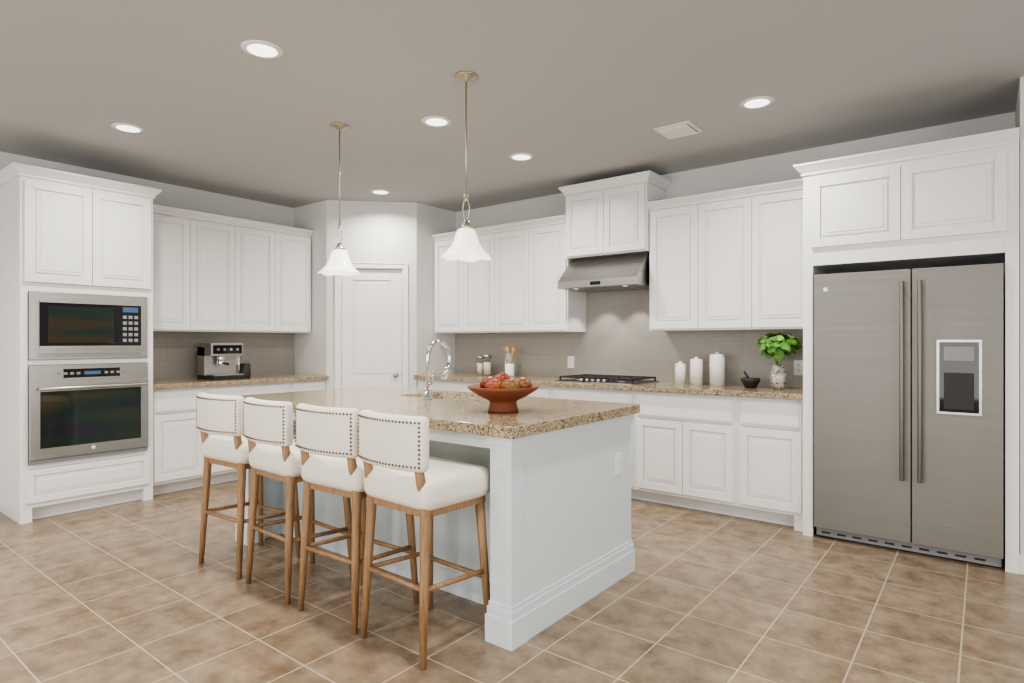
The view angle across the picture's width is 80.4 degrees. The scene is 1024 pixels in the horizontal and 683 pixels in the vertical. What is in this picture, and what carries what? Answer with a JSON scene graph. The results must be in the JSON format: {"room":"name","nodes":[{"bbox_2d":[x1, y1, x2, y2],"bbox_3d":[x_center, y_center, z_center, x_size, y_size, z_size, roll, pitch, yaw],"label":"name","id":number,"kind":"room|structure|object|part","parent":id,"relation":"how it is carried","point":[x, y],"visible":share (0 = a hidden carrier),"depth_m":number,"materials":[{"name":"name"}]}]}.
{"room":"kitchen","nodes":[
{"label":"kitchen","id":0,"kind":"room"},
{"bbox_2d":[0,151,293,226],"bbox_3d":[-4.135,-0.090,4.499,0.164,2.740,8.300,0,0,38],"label":"wall","id":1,"kind":"structure","parent":0,"point":[176,196],"depth_m":5.79,"materials":[{"name":"paint"}]},
{"bbox_2d":[160,206,199,333],"bbox_3d":[-3.129,-0.622,5.388,0.348,1.063,0.479,0,0,38],"label":"upper cabinet","id":2,"kind":"object","parent":1,"relation":"attached to","point":[179,229],"depth_m":5.36,"materials":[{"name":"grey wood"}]},
{"bbox_2d":[200,214,243,333],"bbox_3d":[-2.891,-0.622,5.694,0.348,1.063,0.525,0,0,38],"label":"upper cabinet","id":3,"kind":"object","parent":1,"relation":"attached to","point":[221,238],"depth_m":5.65,"materials":[{"name":"grey wood"}]},
{"bbox_2d":[244,219,283,333],"bbox_3d":[-2.637,-0.622,6.018,0.348,1.063,0.526,0,0,38],"label":"upper cabinet","id":4,"kind":"object","parent":1,"relation":"attached to","point":[263,242],"depth_m":5.98,"materials":[{"name":"grey wood"}]},
{"bbox_2d":[284,226,313,333],"bbox_3d":[-2.398,-0.622,6.325,0.348,1.063,0.479,0,0,38],"label":"upper cabinet","id":5,"kind":"object","parent":1,"relation":"attached to","point":[297,243],"depth_m":6.27,"materials":[{"name":"grey wood"}]},
{"bbox_2d":[294,200,326,388],"bbox_3d":[-2.121,-0.090,6.479,0.600,2.740,0.100,0,0,38],"label":"wall","id":6,"kind":"structure","parent":0,"point":[310,353],"depth_m":6.37,"materials":[{"name":"paint"}]},
{"bbox_2d":[327,200,416,388],"bbox_3d":[-1.461,-0.090,6.332,0.919,2.740,0.158,0,0,-7],"label":"wall","id":7,"kind":"structure","parent":0,"point":[372,325],"depth_m":6.32,"materials":[{"name":"paint"}]},
{"bbox_3d":[-1.479,0.210,6.287,0.589,1.640,0.074,0,0,-7],"label":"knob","id":8,"kind":"part","parent":7,"relation":"part of","materials":[{"name":"white wood"}]},
{"bbox_3d":[-1.464,0.230,6.350,0.746,2.100,0.122,0,0,-7],"label":"casing","id":9,"kind":"part","parent":7,"relation":"part of","materials":[{"name":"white wood"}]},
{"bbox_2d":[417,203,455,388],"bbox_3d":[-0.857,-0.090,6.634,0.100,2.740,0.600,0,0,38],"label":"wall","id":10,"kind":"structure","parent":0,"point":[431,220],"depth_m":6.51,"materials":[{"name":"paint"}]},
{"bbox_2d":[0,480,1023,682],"bbox_3d":[-0.551,1.310,1.699,9.360,0.060,8.400,0,0,38],"label":"floor","id":11,"kind":"structure","parent":0,"point":[134,591],"depth_m":2.84,"materials":[{"name":"tile"}]},
{"bbox_2d":[0,163,159,523],"bbox_3d":[-3.411,0.031,4.759,0.680,2.500,0.860,0,0,38],"label":"tall cabinet","id":12,"kind":"object","parent":11,"relation":"on","point":[119,301],"depth_m":4.50,"materials":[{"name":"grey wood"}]},
{"bbox_2d":[27,291,147,359],"bbox_3d":[-3.167,-0.112,4.568,0.057,0.481,0.766,0,0,38],"label":"microwave","id":13,"kind":"object","parent":12,"relation":"in","point":[62,325],"depth_m":4.53,"materials":[{"name":"silver metal"}]},
{"bbox_2d":[27,362,148,465],"bbox_3d":[-3.143,0.521,4.549,0.118,0.701,0.766,0,0,38],"label":"oven","id":14,"kind":"object","parent":12,"relation":"in","point":[77,411],"depth_m":4.51,"materials":[{"name":"silver metal"}]},
{"bbox_2d":[160,386,215,493],"bbox_3d":[-3.024,0.835,5.313,0.608,0.890,0.490,0,0,38],"label":"base cabinet","id":15,"kind":"object","parent":11,"relation":"on","point":[181,456],"depth_m":5.12,"materials":[{"name":"grey wood"}]},
{"bbox_2d":[160,374,327,389],"bbox_3d":[-2.648,0.370,5.766,0.642,0.040,1.666,0,0,38],"label":"countertop","id":16,"kind":"structure","parent":15,"relation":"on","point":[165,383],"depth_m":5.58,"materials":[{"name":"beige stone"}]},
{"bbox_2d":[197,343,244,379],"bbox_3d":[-2.712,0.180,5.672,0.341,0.336,0.300,0,0,38],"label":"coffee machine","id":17,"kind":"object","parent":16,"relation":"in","point":[216,361],"visible":0.98,"depth_m":5.62,"materials":[{"name":"silver metal"}]},
{"bbox_2d":[239,356,250,377],"bbox_3d":[-2.582,0.246,5.856,0.104,0.205,0.104,0,0,38],"label":"coffee grinder","id":18,"kind":"object","parent":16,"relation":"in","point":[245,369],"visible":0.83,"depth_m":5.82,"materials":[{"name":"black"}]},
{"bbox_2d":[196,393,300,578],"bbox_3d":[-1.536,0.788,3.523,0.447,0.986,0.466,0,0,38],"label":"bar stool","id":19,"kind":"object","parent":11,"relation":"on","point":[220,417],"visible":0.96,"depth_m":3.35,"materials":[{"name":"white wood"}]},
{"bbox_3d":[-1.521,0.610,3.543,0.430,0.130,0.400,0,0,35],"label":"seat","id":20,"kind":"part","parent":19,"relation":"part of","materials":[{"name":"beige fabric"}]},
{"bbox_2d":[216,382,295,482],"bbox_3d":[-2.648,0.835,5.793,0.608,0.890,0.890,0,0,38],"label":"base cabinet","id":21,"kind":"object","parent":11,"relation":"on","point":[223,473],"depth_m":5.57,"materials":[{"name":"grey wood"}]},
{"bbox_2d":[243,397,351,604],"bbox_3d":[-1.136,0.788,3.208,0.441,0.986,0.463,0,0,38],"label":"bar stool","id":22,"kind":"object","parent":11,"relation":"on","point":[275,453],"visible":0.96,"depth_m":3.03,"materials":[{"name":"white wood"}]},
{"bbox_3d":[-1.119,0.610,3.229,0.430,0.130,0.400,0,0,40],"label":"seat","id":23,"kind":"part","parent":22,"relation":"part of","materials":[{"name":"beige fabric"}]},
{"bbox_2d":[296,378,327,390],"bbox_3d":[-2.286,0.835,6.257,0.608,0.890,0.447,0,0,38],"label":"base cabinet","id":24,"kind":"object","parent":11,"relation":"on","point":[300,386],"depth_m":6.10,"materials":[{"name":"grey wood"}]},
{"bbox_2d":[295,403,418,634],"bbox_3d":[-0.749,0.788,2.906,0.441,0.986,0.463,0,0,38],"label":"bar stool","id":25,"kind":"object","parent":11,"relation":"on","point":[328,437],"visible":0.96,"depth_m":2.74,"materials":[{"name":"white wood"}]},
{"bbox_3d":[-0.733,0.610,2.927,0.430,0.130,0.400,0,0,36],"label":"seat","id":26,"kind":"part","parent":25,"relation":"part of","materials":[{"name":"beige fabric"}]},
{"bbox_2d":[358,410,489,670],"bbox_3d":[-0.383,0.788,2.622,0.447,0.986,0.466,0,0,38],"label":"bar stool","id":27,"kind":"object","parent":11,"relation":"on","point":[407,474],"visible":0.98,"depth_m":2.48,"materials":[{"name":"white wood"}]},
{"bbox_3d":[-0.367,0.610,2.641,0.430,0.130,0.400,0,0,41],"label":"seat","id":28,"kind":"part","parent":27,"relation":"part of","materials":[{"name":"beige fabric"}]},
{"bbox_2d":[235,414,634,651],"bbox_3d":[-0.540,0.840,3.637,2.252,0.880,1.129,0,0,38],"label":"kitchen island","id":29,"kind":"object","parent":11,"relation":"on","point":[560,544],"depth_m":2.94,"materials":[{"name":"white wood"}]},
{"bbox_2d":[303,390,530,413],"bbox_3d":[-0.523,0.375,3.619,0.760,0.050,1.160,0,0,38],"label":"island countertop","id":30,"kind":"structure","parent":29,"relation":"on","point":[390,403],"depth_m":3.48,"materials":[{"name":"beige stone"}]},
{"bbox_2d":[423,340,450,399],"bbox_3d":[-0.447,0.170,3.727,0.085,0.357,0.231,0,0,38],"label":"faucet","id":31,"kind":"object","parent":30,"relation":"on","point":[427,393],"visible":1,"depth_m":3.66,"materials":[{"name":"silver metal"}]},
{"bbox_2d":[459,398,486,401],"bbox_3d":[-0.338,0.500,3.855,0.784,0.224,0.404,0,0,38],"label":"sink","id":32,"kind":"object","parent":30,"relation":"in","point":[460,399],"depth_m":4.02,"materials":[{"name":"beige stone"}]},
{"bbox_2d":[395,398,639,441],"bbox_3d":[0.068,0.375,3.157,0.740,0.050,1.160,0,0,38],"label":"island countertop","id":33,"kind":"structure","parent":29,"relation":"on","point":[534,416],"depth_m":2.87,"materials":[{"name":"beige stone"}]},
{"bbox_2d":[467,372,539,412],"bbox_3d":[-0.044,0.251,3.030,0.364,0.194,0.364,0,0,38],"label":"fruit bowl","id":34,"kind":"object","parent":33,"relation":"on","point":[502,392],"visible":1,"depth_m":2.96,"materials":[{"name":"brown ceramic"}]},
{"bbox_2d":[414,127,1019,573],"bbox_3d":[1.063,-0.058,5.064,4.854,2.675,0.708,0,0,38],"label":"kitchen cabinets","id":35,"kind":"object","parent":11,"relation":"on","point":[634,289],"visible":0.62,"depth_m":4.60,"materials":[{"name":"wood"}]},
{"bbox_2d":[476,355,484,373],"bbox_3d":[-0.331,0.246,6.350,0.088,0.204,0.088,0,0,38],"label":"glass jar","id":36,"kind":"object","parent":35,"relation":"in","point":[479,365],"visible":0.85,"depth_m":6.32,"materials":[{"name":"white"}]},
{"bbox_2d":[483,354,491,374],"bbox_3d":[-0.257,0.239,6.266,0.094,0.219,0.094,0,0,38],"label":"glass jar","id":37,"kind":"object","parent":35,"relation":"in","point":[487,367],"visible":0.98,"depth_m":6.24,"materials":[{"name":"white"}]},
{"bbox_2d":[503,346,516,375],"bbox_3d":[-0.026,0.197,6.106,0.184,0.303,0.105,0,0,38],"label":"utensil crock","id":38,"kind":"object","parent":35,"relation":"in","point":[509,368],"visible":0.96,"depth_m":6.07,"materials":[{"name":"white ceramic"}]},
{"bbox_2d":[553,374,659,385],"bbox_3d":[0.819,0.327,5.271,0.760,0.046,0.515,0,0,38],"label":"cooktop","id":39,"kind":"object","parent":35,"relation":"in","point":[580,378],"depth_m":5.14,"materials":[{"name":"black metal"}]},
{"bbox_2d":[557,252,663,292],"bbox_3d":[0.862,-0.605,5.326,0.760,0.287,0.519,0,0,38],"label":"range hood","id":40,"kind":"object","parent":35,"relation":"attached to","point":[596,272],"depth_m":5.19,"materials":[{"name":"silver metal"}]},
{"bbox_2d":[414,372,823,400],"bbox_3d":[0.649,0.370,5.426,3.756,0.040,0.642,0,0,38],"label":"countertop","id":41,"kind":"structure","parent":35,"relation":"on","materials":[{"name":"stone"}]},
{"bbox_2d":[675,361,685,383],"bbox_3d":[1.391,0.256,5.005,0.086,0.185,0.086,0,0,38],"label":"canister","id":42,"kind":"object","parent":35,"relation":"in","point":[680,372],"visible":1,"depth_m":4.97,"materials":[{"name":"white ceramic"}]},
{"bbox_2d":[690,357,702,384],"bbox_3d":[1.497,0.236,4.921,0.100,0.225,0.100,0,0,38],"label":"canister","id":43,"kind":"object","parent":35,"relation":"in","point":[696,370],"visible":0.94,"depth_m":4.88,"materials":[{"name":"white ceramic"}]},
{"bbox_2d":[710,352,724,385],"bbox_3d":[1.631,0.216,4.817,0.116,0.265,0.116,0,0,38],"label":"canister","id":44,"kind":"object","parent":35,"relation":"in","point":[717,368],"visible":0.96,"depth_m":4.77,"materials":[{"name":"white ceramic"}]},
{"bbox_2d":[741,371,759,387],"bbox_3d":[1.803,0.286,4.581,0.140,0.124,0.140,0,0,38],"label":"mortar","id":45,"kind":"object","parent":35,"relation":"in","point":[748,382],"visible":1,"depth_m":4.54,"materials":[{"name":"black stone"}]},
{"bbox_2d":[756,332,801,388],"bbox_3d":[1.957,0.140,4.454,0.332,0.417,0.284,0,0,38],"label":"potted plant","id":46,"kind":"object","parent":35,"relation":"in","point":[777,346],"visible":1,"depth_m":4.41,"materials":[{"name":"plant"}]},
{"bbox_2d":[814,263,1002,566],"bbox_3d":[2.526,0.416,3.886,0.961,1.703,0.705,0,0,38],"label":"refrigerator","id":47,"kind":"object","parent":11,"relation":"on","point":[908,409],"visible":1,"depth_m":3.61,"materials":[{"name":"grey metal"}]},
{"bbox_2d":[0,0,1023,211],"bbox_3d":[-0.551,-1.500,1.699,9.360,0.080,8.400,0,0,38],"label":"ceiling","id":48,"kind":"structure","parent":0,"point":[567,92],"depth_m":3.46,"materials":[{"name":"paint"}]},
{"bbox_2d":[111,123,144,133],"bbox_3d":[-2.625,-1.457,4.145,0.199,0.006,0.199,0,0,-7],"label":"recessed light","id":49,"kind":"object","parent":48,"relation":"in","point":[124,127],"depth_m":4.14,"materials":[{"name":"white"}]},
{"bbox_2d":[241,40,283,59],"bbox_3d":[-1.248,-1.457,3.031,0.199,0.006,0.199,0,0,-7],"label":"recessed light","id":50,"kind":"object","parent":48,"relation":"in","point":[260,49],"depth_m":3.02,"materials":[{"name":"white"}]},
{"bbox_2d":[318,122,360,276],"bbox_3d":[-1.165,-0.956,4.096,0.286,1.008,0.267,0,0,38],"label":"pendant light","id":51,"kind":"object","parent":48,"relation":"hanging from","point":[339,262],"visible":1,"depth_m":4.06,"materials":[{"name":"white glass"}]},
{"bbox_3d":[-1.165,-0.537,4.096,0.286,0.171,0.267,0,0,38],"label":"lamp shade","id":52,"kind":"part","parent":51,"relation":"part of","materials":[{"name":"white glass"}]},
{"bbox_2d":[370,189,390,194],"bbox_3d":[-1.282,-1.457,5.912,0.199,0.006,0.199,0,0,-7],"label":"recessed light","id":53,"kind":"object","parent":48,"relation":"in","point":[378,191],"depth_m":5.90,"materials":[{"name":"white plastic"}]},
{"bbox_2d":[421,116,451,126],"bbox_3d":[-0.501,-1.457,4.021,0.199,0.006,0.199,0,0,-7],"label":"recessed light","id":54,"kind":"object","parent":48,"relation":"in","point":[436,121],"depth_m":4.01,"materials":[{"name":"white plastic"}]},
{"bbox_2d":[441,71,490,262],"bbox_3d":[-0.252,-0.956,3.332,0.286,1.008,0.267,0,0,38],"label":"pendant light","id":55,"kind":"object","parent":48,"relation":"hanging from","point":[466,246],"visible":1,"depth_m":3.30,"materials":[{"name":"white glass"}]},
{"bbox_3d":[-0.252,-0.537,3.332,0.286,0.171,0.267,0,0,38],"label":"lamp shade","id":56,"kind":"part","parent":55,"relation":"part of","materials":[{"name":"white glass"}]},
{"bbox_2d":[509,153,533,160],"bbox_3d":[0.074,-1.457,4.789,0.199,0.006,0.199,0,0,-7],"label":"recessed light","id":57,"kind":"object","parent":48,"relation":"in","point":[517,156],"depth_m":4.77,"materials":[{"name":"white plastic"}]},
{"bbox_2d":[654,121,702,138],"bbox_3d":[1.147,-1.451,4.180,0.250,0.018,0.250,0,0,38],"label":"ceiling vent","id":58,"kind":"object","parent":48,"relation":"in","point":[681,129],"visible":1,"depth_m":4.15,"materials":[{"name":"white metal"}]},
{"bbox_2d":[740,96,774,108],"bbox_3d":[1.497,-1.457,3.703,0.199,0.006,0.199,0,0,-7],"label":"recessed light","id":59,"kind":"object","parent":48,"relation":"in","point":[757,102],"depth_m":3.69,"materials":[{"name":"white plastic"}]},
{"bbox_2d":[456,112,1014,540],"bbox_3d":[0.835,-0.090,5.788,6.110,2.740,0.150,0,0,38],"label":"wall","id":60,"kind":"structure","parent":0,"point":[759,171],"depth_m":4.79,"materials":[{"name":"paint"}]},
{"bbox_2d":[455,255,823,388],"bbox_3d":[0.842,-0.200,5.673,3.756,1.100,0.020,0,0,38],"label":"backsplash","id":61,"kind":"structure","parent":60,"relation":"attached to","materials":[{"name":"tile"}]},
{"bbox_2d":[1015,76,1023,574],"bbox_3d":[4.219,-0.090,2.729,3.012,2.740,0.804,0,0,38],"label":"wall","id":62,"kind":"structure","parent":0,"point":[1019,116],"depth_m":3.34,"materials":[{"name":"paint"}]}
]}

